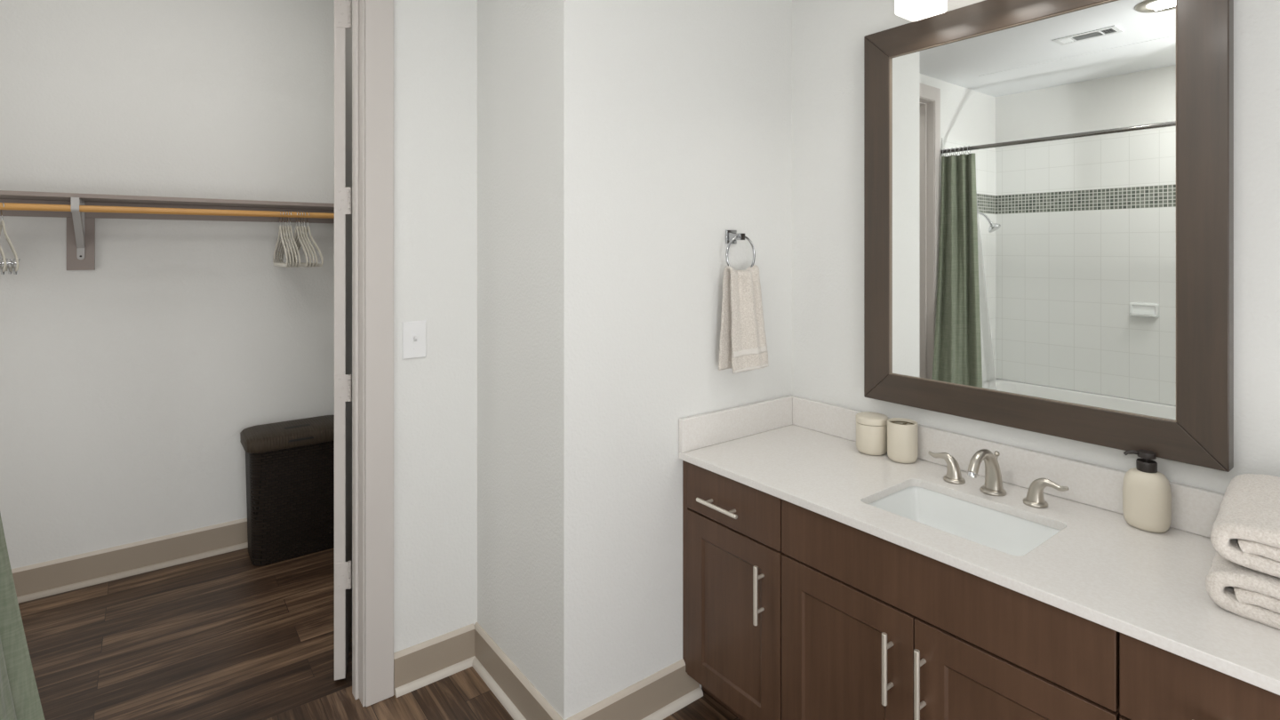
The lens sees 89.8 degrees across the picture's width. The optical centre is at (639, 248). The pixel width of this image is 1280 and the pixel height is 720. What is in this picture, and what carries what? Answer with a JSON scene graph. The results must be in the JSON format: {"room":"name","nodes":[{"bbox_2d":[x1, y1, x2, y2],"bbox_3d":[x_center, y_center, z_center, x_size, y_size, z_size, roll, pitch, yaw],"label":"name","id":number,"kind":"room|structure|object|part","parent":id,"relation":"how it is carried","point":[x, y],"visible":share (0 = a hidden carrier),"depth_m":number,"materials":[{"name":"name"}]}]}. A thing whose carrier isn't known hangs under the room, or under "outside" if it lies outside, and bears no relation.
{"room":"bathroom","nodes":[
{"label":"bathroom","id":0,"kind":"room"},
{"bbox_2d":[0,0,334,568],"bbox_3d":[-2.417,-0.011,2.834,2.520,2.920,0.120,0,0,-38],"label":"wall","id":1,"kind":"structure","parent":0,"point":[130,385],"depth_m":2.91,"materials":[{"name":"white paint"}]},
{"bbox_2d":[66,197,95,270],"bbox_3d":[-2.315,-0.056,2.644,0.091,0.294,0.304,0,0,-38],"label":"rod bracket","id":2,"kind":"object","parent":1,"relation":"attached to","point":[80,229],"visible":0.98,"depth_m":2.74,"materials":[{"name":"beige paint"}]},
{"bbox_3d":[-2.309,-0.078,2.638,0.025,0.250,0.284,0,0,-38],"label":"arm","id":3,"kind":"part","parent":2,"relation":"part of","materials":[{"name":"grey paint"}]},
{"bbox_2d":[0,202,334,218],"bbox_3d":[-2.205,-0.160,2.558,2.274,0.027,0.027,0,0,-38],"label":"closet rod","id":4,"kind":"object","parent":2,"relation":"attached to","point":[13,206],"visible":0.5,"depth_m":2.69,"materials":[{"name":"brown wood"}]},
{"bbox_2d":[0,244,7,274],"bbox_3d":[-2.421,-0.043,2.392,0.437,0.269,0.027,0,0,34],"label":"hanger","id":5,"kind":"object","parent":4,"relation":"hanging from","point":[2,269],"visible":1,"depth_m":2.29,"materials":[{"name":"beige plastic"}]},
{"bbox_2d":[0,201,20,274],"bbox_3d":[-2.395,-0.043,2.412,0.437,0.269,0.027,0,0,34],"label":"hanger","id":6,"kind":"object","parent":4,"relation":"hanging from","point":[11,269],"visible":0.93,"depth_m":2.34,"materials":[{"name":"beige plastic"}]},
{"bbox_2d":[272,210,287,267],"bbox_3d":[-1.666,-0.047,2.972,0.006,0.260,0.437,0,0,-36],"label":"clothes hanger","id":7,"kind":"object","parent":4,"relation":"hanging from","point":[283,265],"visible":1,"depth_m":2.96,"materials":[{"name":"beige plastic"}]},
{"bbox_2d":[275,210,291,267],"bbox_3d":[-1.658,-0.047,2.979,0.006,0.260,0.437,0,0,-37],"label":"clothes hanger","id":8,"kind":"object","parent":4,"relation":"hanging from","point":[283,228],"visible":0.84,"depth_m":2.95,"materials":[{"name":"beige plastic"}]},
{"bbox_2d":[277,210,294,267],"bbox_3d":[-1.649,-0.047,2.985,0.005,0.260,0.437,0,0,-38],"label":"clothes hanger","id":9,"kind":"object","parent":4,"relation":"hanging from","point":[285,229],"visible":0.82,"depth_m":2.95,"materials":[{"name":"beige plastic"}]},
{"bbox_2d":[279,210,297,267],"bbox_3d":[-1.641,-0.047,2.992,0.005,0.260,0.437,0,0,-38],"label":"clothes hanger","id":10,"kind":"object","parent":4,"relation":"hanging from","point":[287,228],"visible":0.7,"depth_m":2.95,"materials":[{"name":"beige plastic"}]},
{"bbox_2d":[281,210,300,267],"bbox_3d":[-1.633,-0.047,2.998,0.006,0.260,0.437,0,0,-39],"label":"clothes hanger","id":11,"kind":"object","parent":4,"relation":"hanging from","point":[290,228],"visible":0.73,"depth_m":2.94,"materials":[{"name":"beige plastic"}]},
{"bbox_2d":[287,211,307,267],"bbox_3d":[-1.612,-0.047,3.014,0.006,0.260,0.437,0,0,-40],"label":"clothes hanger","id":12,"kind":"object","parent":4,"relation":"hanging from","point":[304,265],"visible":0.77,"depth_m":2.95,"materials":[{"name":"beige plastic"}]},
{"bbox_2d":[288,211,311,267],"bbox_3d":[-1.603,-0.047,3.021,0.006,0.260,0.437,0,0,-40],"label":"clothes hanger","id":13,"kind":"object","parent":4,"relation":"hanging from","point":[299,227],"visible":0.65,"depth_m":2.96,"materials":[{"name":"beige plastic"}]},
{"bbox_2d":[290,211,314,267],"bbox_3d":[-1.595,-0.047,3.027,0.006,0.260,0.437,0,0,-41],"label":"clothes hanger","id":14,"kind":"object","parent":4,"relation":"hanging from","point":[301,227],"visible":0.66,"depth_m":2.97,"materials":[{"name":"beige plastic"}]},
{"bbox_2d":[293,211,317,267],"bbox_3d":[-1.586,-0.047,3.034,0.006,0.260,0.437,0,0,-41],"label":"clothes hanger","id":15,"kind":"object","parent":4,"relation":"hanging from","point":[304,227],"visible":0.57,"depth_m":2.98,"materials":[{"name":"beige plastic"}]},
{"bbox_2d":[294,211,323,267],"bbox_3d":[-1.574,-0.047,3.043,0.006,0.260,0.437,0,0,-44],"label":"clothes hanger","id":16,"kind":"object","parent":4,"relation":"hanging from","point":[319,265],"visible":0.7,"depth_m":2.98,"materials":[{"name":"white plastic"}]},
{"bbox_2d":[11,517,247,603],"bbox_3d":[-2.376,1.381,2.781,2.280,0.135,0.014,0,0,-38],"label":"baseboard","id":17,"kind":"structure","parent":1,"relation":"attached to","point":[39,577],"depth_m":2.85,"materials":[{"name":"beige paint"}]},
{"bbox_2d":[0,199,334,223],"bbox_3d":[-2.375,-0.169,2.779,2.276,0.070,0.018,0,0,-38],"label":"cleat","id":18,"kind":"object","parent":1,"relation":"attached to","point":[5,212],"visible":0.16,"depth_m":2.92,"materials":[{"name":"beige paint"}]},
{"bbox_2d":[0,190,334,209],"bbox_3d":[-2.298,-0.213,2.679,2.276,0.018,0.270,0,0,-38],"label":"closet shelf","id":19,"kind":"object","parent":18,"relation":"on","point":[4,194],"visible":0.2,"depth_m":2.75,"materials":[{"name":"beige paint"}]},
{"bbox_2d":[18,547,740,719],"bbox_3d":[-0.474,1.474,1.093,3.480,0.050,5.250,0,0,-38],"label":"floor","id":20,"kind":"structure","parent":0,"point":[222,636],"depth_m":2.29,"materials":[{"name":"brown wood"}]},
{"bbox_2d":[240,415,334,566],"bbox_3d":[-1.664,1.149,3.122,0.462,0.598,0.306,0,0,-38],"label":"laundry hamper","id":21,"kind":"object","parent":20,"relation":"on","point":[290,464],"visible":0.76,"depth_m":3.00,"materials":[{"name":"brown wicker"}]},
{"bbox_3d":[-1.664,0.886,3.123,0.462,0.070,0.304,0,0,-38],"label":"lid","id":22,"kind":"part","parent":21,"relation":"part of","materials":[{"name":"brown plastic"}]},
{"bbox_2d":[682,460,783,719],"bbox_3d":[0.459,1.060,2.059,0.579,0.778,0.404,0,0,-38],"label":"base cabinet","id":23,"kind":"object","parent":20,"relation":"on","point":[732,529],"visible":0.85,"depth_m":1.89,"materials":[{"name":"brown wood"}]},
{"bbox_3d":[0.235,0.766,1.905,0.036,0.012,0.165,0,0,-38],"label":"handle","id":24,"kind":"part","parent":23,"relation":"part of","materials":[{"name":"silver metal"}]},
{"bbox_3d":[0.273,0.750,1.902,0.021,0.147,0.378,0,0,-38],"label":"drawer","id":25,"kind":"part","parent":23,"relation":"part of","materials":[{"name":"brown wood"}]},
{"bbox_3d":[0.329,0.959,1.783,0.036,0.162,0.012,0,0,-38],"label":"handle","id":26,"kind":"part","parent":23,"relation":"part of","materials":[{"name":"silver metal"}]},
{"bbox_2d":[781,499,1121,719],"bbox_3d":[0.815,1.060,1.595,0.579,0.778,0.762,0,0,-38],"label":"base cabinet","id":27,"kind":"object","parent":20,"relation":"on","point":[874,628],"visible":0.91,"depth_m":1.44,"materials":[{"name":"brown wood"}]},
{"bbox_3d":[0.507,1.093,1.598,0.021,0.525,0.378,0,0,-38],"label":"door","id":28,"kind":"part","parent":27,"relation":"part of","materials":[{"name":"brown wood"}]},
{"bbox_3d":[0.567,0.959,1.472,0.036,0.162,0.012,0,0,-38],"label":"handle","id":29,"kind":"part","parent":27,"relation":"part of","materials":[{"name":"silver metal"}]},
{"bbox_3d":[0.615,0.959,1.411,0.036,0.162,0.012,0,0,-38],"label":"handle","id":30,"kind":"part","parent":27,"relation":"part of","materials":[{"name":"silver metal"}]},
{"bbox_2d":[678,395,1279,695],"bbox_3d":[0.824,0.608,1.601,0.560,0.127,1.575,0,0,-38],"label":"countertop","id":31,"kind":"structure","parent":27,"relation":"on","point":[1100,568],"depth_m":1.52,"materials":[{"name":"stone"}]},
{"bbox_2d":[856,411,887,455],"bbox_3d":[0.741,0.590,2.052,0.098,0.116,0.098,0,0,-38],"label":"canister","id":32,"kind":"object","parent":31,"relation":"on","point":[871,428],"visible":0.96,"depth_m":2.01,"materials":[{"name":"beige ceramic"}]},
{"bbox_3d":[0.741,0.543,2.052,0.098,0.022,0.098,0,0,-38],"label":"lid","id":33,"kind":"part","parent":32,"relation":"part of","materials":[{"name":"beige ceramic"}]},
{"bbox_2d":[887,417,918,463],"bbox_3d":[0.806,0.589,1.973,0.088,0.118,0.088,0,0,-38],"label":"toothbrush holder","id":34,"kind":"object","parent":31,"relation":"on","point":[902,434],"visible":1,"depth_m":1.94,"materials":[{"name":"beige ceramic"}]},
{"bbox_2d":[868,486,1060,556],"bbox_3d":[0.787,0.744,1.586,0.319,0.146,0.437,0,0,-38],"label":"sink","id":35,"kind":"object","parent":31,"relation":"in","point":[1002,532],"visible":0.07,"depth_m":1.69,"materials":[{"name":"white ceramic"}]},
{"bbox_2d":[928,448,1068,508],"bbox_3d":[0.904,0.587,1.685,0.160,0.124,0.356,0,0,-38],"label":"faucet","id":36,"kind":"object","parent":31,"relation":"on","point":[993,485],"visible":1,"depth_m":1.69,"materials":[{"name":"silver metal"}]},
{"bbox_3d":[0.863,0.609,1.818,0.041,0.065,0.094,0,0,-38],"label":"lever handle","id":37,"kind":"part","parent":36,"relation":"part of","materials":[{"name":"silver metal"}]},
{"bbox_3d":[0.904,0.583,1.685,0.151,0.116,0.045,0,0,-38],"label":"spout","id":38,"kind":"part","parent":36,"relation":"part of","materials":[{"name":"silver metal"}]},
{"bbox_3d":[0.958,0.572,1.726,0.020,0.055,0.013,0,0,-38],"label":"lift rod","id":39,"kind":"part","parent":36,"relation":"part of","materials":[{"name":"silver metal"}]},
{"bbox_3d":[1.022,0.609,1.611,0.041,0.065,0.094,0,0,-38],"label":"lever handle","id":40,"kind":"part","parent":36,"relation":"part of","materials":[{"name":"silver metal"}]},
{"bbox_2d":[1122,449,1171,533],"bbox_3d":[1.181,0.561,1.497,0.076,0.176,0.089,0,0,-38],"label":"soap dispenser","id":41,"kind":"object","parent":31,"relation":"on","point":[1147,493],"visible":1,"depth_m":1.47,"materials":[{"name":"beige ceramic"}]},
{"bbox_2d":[1204,552,1279,629],"bbox_3d":[1.270,0.607,1.126,0.346,0.082,0.422,0,0,-38],"label":"folded towel","id":42,"kind":"object","parent":31,"relation":"on","point":[1252,595],"visible":0.52,"depth_m":1.13,"materials":[{"name":"white fabric"}]},
{"bbox_2d":[1209,473,1279,577],"bbox_3d":[1.279,0.517,1.126,0.329,0.097,0.422,0,0,-38],"label":"folded towel","id":43,"kind":"object","parent":42,"relation":"on","point":[1245,531],"visible":1,"depth_m":1.16,"materials":[{"name":"white fabric"}]},
{"bbox_3d":[0.738,1.093,1.297,0.021,0.525,0.378,0,0,-38],"label":"door","id":44,"kind":"part","parent":27,"relation":"part of","materials":[{"name":"brown wood"}]},
{"bbox_2d":[1119,632,1279,719],"bbox_3d":[1.164,1.060,1.141,0.579,0.778,0.382,0,0,-38],"label":"base cabinet","id":45,"kind":"object","parent":20,"relation":"on","point":[1156,683],"visible":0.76,"depth_m":1.07,"materials":[{"name":"brown wood"}]},
{"bbox_3d":[0.972,1.093,0.993,0.021,0.525,0.378,0,0,-38],"label":"door","id":46,"kind":"part","parent":45,"relation":"part of","materials":[{"name":"brown wood"}]},
{"bbox_2d":[393,0,477,652],"bbox_3d":[-1.499,-0.011,1.639,2.280,2.920,0.120,0,0,-38],"label":"wall","id":47,"kind":"structure","parent":0,"point":[436,41],"depth_m":2.18,"materials":[{"name":"white paint"}]},
{"bbox_2d":[334,0,351,680],"bbox_3d":[-1.145,0.244,2.525,0.054,2.381,0.837,0,0,-22],"label":"door","id":48,"kind":"structure","parent":47,"relation":"in","point":[342,8],"depth_m":2.14,"materials":[{"name":"grey paint"}]},
{"bbox_2d":[352,0,365,706],"bbox_3d":[-1.252,0.244,1.821,0.863,2.410,0.132,0,0,-38],"label":"trim","id":49,"kind":"structure","parent":47,"relation":"attached to","point":[358,6],"depth_m":2.06,"materials":[{"name":"grey paint"}]},
{"bbox_2d":[365,0,393,706],"bbox_3d":[-1.205,0.200,1.778,1.016,2.498,0.018,0,0,-38],"label":"trim","id":50,"kind":"structure","parent":47,"relation":"attached to","point":[379,13],"depth_m":2.05,"materials":[{"name":"grey paint"}]},
{"bbox_2d":[401,320,426,359],"bbox_3d":[-0.746,0.302,2.130,0.079,0.123,0.018,0,0,-38],"label":"light switch","id":51,"kind":"object","parent":47,"relation":"attached to","point":[413,332],"visible":1,"depth_m":2.13,"materials":[{"name":"white plastic"}]},
{"bbox_2d":[393,623,474,697],"bbox_3d":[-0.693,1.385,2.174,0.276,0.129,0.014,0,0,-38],"label":"baseboard","id":52,"kind":"structure","parent":47,"relation":"attached to","point":[426,658],"depth_m":2.16,"materials":[{"name":"beige paint"}]},
{"bbox_2d":[477,0,791,719],"bbox_3d":[0.006,0.167,2.419,1.103,2.565,0.717,0,0,-38],"label":"wall","id":53,"kind":"structure","parent":0,"point":[620,142],"depth_m":2.00,"materials":[{"name":"white paint"}]},
{"bbox_2d":[472,622,563,719],"bbox_3d":[-0.400,1.385,2.031,0.014,0.129,0.597,0,0,-38],"label":"baseboard","id":54,"kind":"structure","parent":53,"relation":"attached to","point":[520,691],"depth_m":2.03,"materials":[{"name":"beige paint"}]},
{"bbox_2d":[565,658,699,719],"bbox_3d":[-0.015,1.385,1.942,0.517,0.129,0.014,0,0,-38],"label":"baseboard","id":55,"kind":"structure","parent":53,"relation":"attached to","point":[644,698],"depth_m":1.96,"materials":[{"name":"beige paint"}]},
{"bbox_2d":[641,687,703,719],"bbox_3d":[-0.012,1.438,1.925,0.534,0.021,0.017,0,0,-38],"label":"trim","id":56,"kind":"structure","parent":53,"relation":"attached to","point":[697,693],"depth_m":2.02,"materials":[{"name":"beige paint"}]},
{"bbox_2d":[725,230,755,267],"bbox_3d":[0.327,0.014,2.176,0.140,0.157,0.060,0,0,-38],"label":"towel ring","id":57,"kind":"object","parent":53,"relation":"attached to","point":[732,236],"visible":0.9,"depth_m":2.18,"materials":[{"name":"silver metal"}]},
{"bbox_3d":[0.312,-0.041,2.196,0.048,0.048,0.008,0,0,-38],"label":"wall plate","id":58,"kind":"part","parent":57,"relation":"part of","materials":[{"name":"silver metal"}]},
{"bbox_3d":[0.330,-0.041,2.172,0.029,0.029,0.051,0,0,-38],"label":"post","id":59,"kind":"part","parent":57,"relation":"part of","materials":[{"name":"silver metal"}]},
{"bbox_2d":[718,264,768,373],"bbox_3d":[0.350,0.231,2.160,0.191,0.353,0.067,0,0,-38],"label":"hand towel","id":60,"kind":"object","parent":57,"relation":"hanging from","point":[742,347],"visible":1,"depth_m":2.14,"materials":[{"name":"white fabric"}]},
{"bbox_2d":[792,0,1279,493],"bbox_3d":[1.536,0.167,1.234,0.120,2.565,3.026,0,0,-38],"label":"wall","id":61,"kind":"structure","parent":0,"point":[828,36],"depth_m":2.16,"materials":[{"name":"white paint"}]},
{"bbox_2d":[894,0,947,21],"bbox_3d":[0.975,-0.781,1.695,0.207,0.216,0.700,0,0,-38],"label":"lamp","id":62,"kind":"object","parent":61,"relation":"attached to","point":[910,10],"visible":1,"depth_m":1.82,"materials":[{"name":"white glass"}]},
{"bbox_2d":[790,395,1224,537],"bbox_3d":[1.039,0.598,1.766,0.019,0.103,1.575,0,0,-38],"label":"backsplash","id":63,"kind":"structure","parent":61,"relation":"attached to","point":[1195,510],"depth_m":1.72,"materials":[{"name":"stone"}]},
{"bbox_2d":[864,0,1233,471],"bbox_3d":[1.024,-0.106,1.762,0.047,1.182,0.894,0,0,-38],"label":"wall mirror","id":64,"kind":"object","parent":61,"relation":"attached to","point":[1049,184],"visible":1,"depth_m":1.67,"materials":[{"name":"brown wood"}]},
{"bbox_3d":[0.779,-0.106,2.081,0.047,1.180,0.090,0,0,-38],"label":"frame rail","id":65,"kind":"part","parent":64,"relation":"part of","materials":[{"name":"wood"}]},
{"bbox_3d":[1.024,-0.652,1.762,0.047,0.090,0.892,0,0,-38],"label":"frame rail","id":66,"kind":"part","parent":64,"relation":"part of","materials":[{"name":"wood"}]},
{"bbox_2d":[890,0,1175,420],"bbox_3d":[1.028,-0.106,1.764,0.038,1.002,0.714,0,0,-38],"label":"mirror glass","id":67,"kind":"object","parent":64,"relation":"on","point":[1033,156],"depth_m":1.69,"materials":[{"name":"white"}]},
{"bbox_3d":[1.024,0.440,1.762,0.047,0.090,0.892,0,0,-38],"label":"frame rail","id":68,"kind":"part","parent":64,"relation":"part of","materials":[{"name":"wood"}]},
{"bbox_3d":[1.269,-0.106,1.443,0.047,1.180,0.090,0,0,-38],"label":"frame rail","id":69,"kind":"part","parent":64,"relation":"part of","materials":[{"name":"wood"}]},
{"bbox_3d":[-1.515,-0.628,1.335,0.042,0.052,0.003,0,0,-38],"label":"curtain ring","id":70,"kind":"object","parent":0,"visible":0},
{"bbox_2d":[0,512,45,719],"bbox_3d":[-1.445,0.378,1.406,0.262,1.962,0.262,0,0,-38],"label":"shower curtain","id":71,"kind":"object","parent":70,"relation":"hanging from","point":[20,700],"visible":1,"depth_m":1.52,"materials":[{"name":"green fabric"}]}
]}

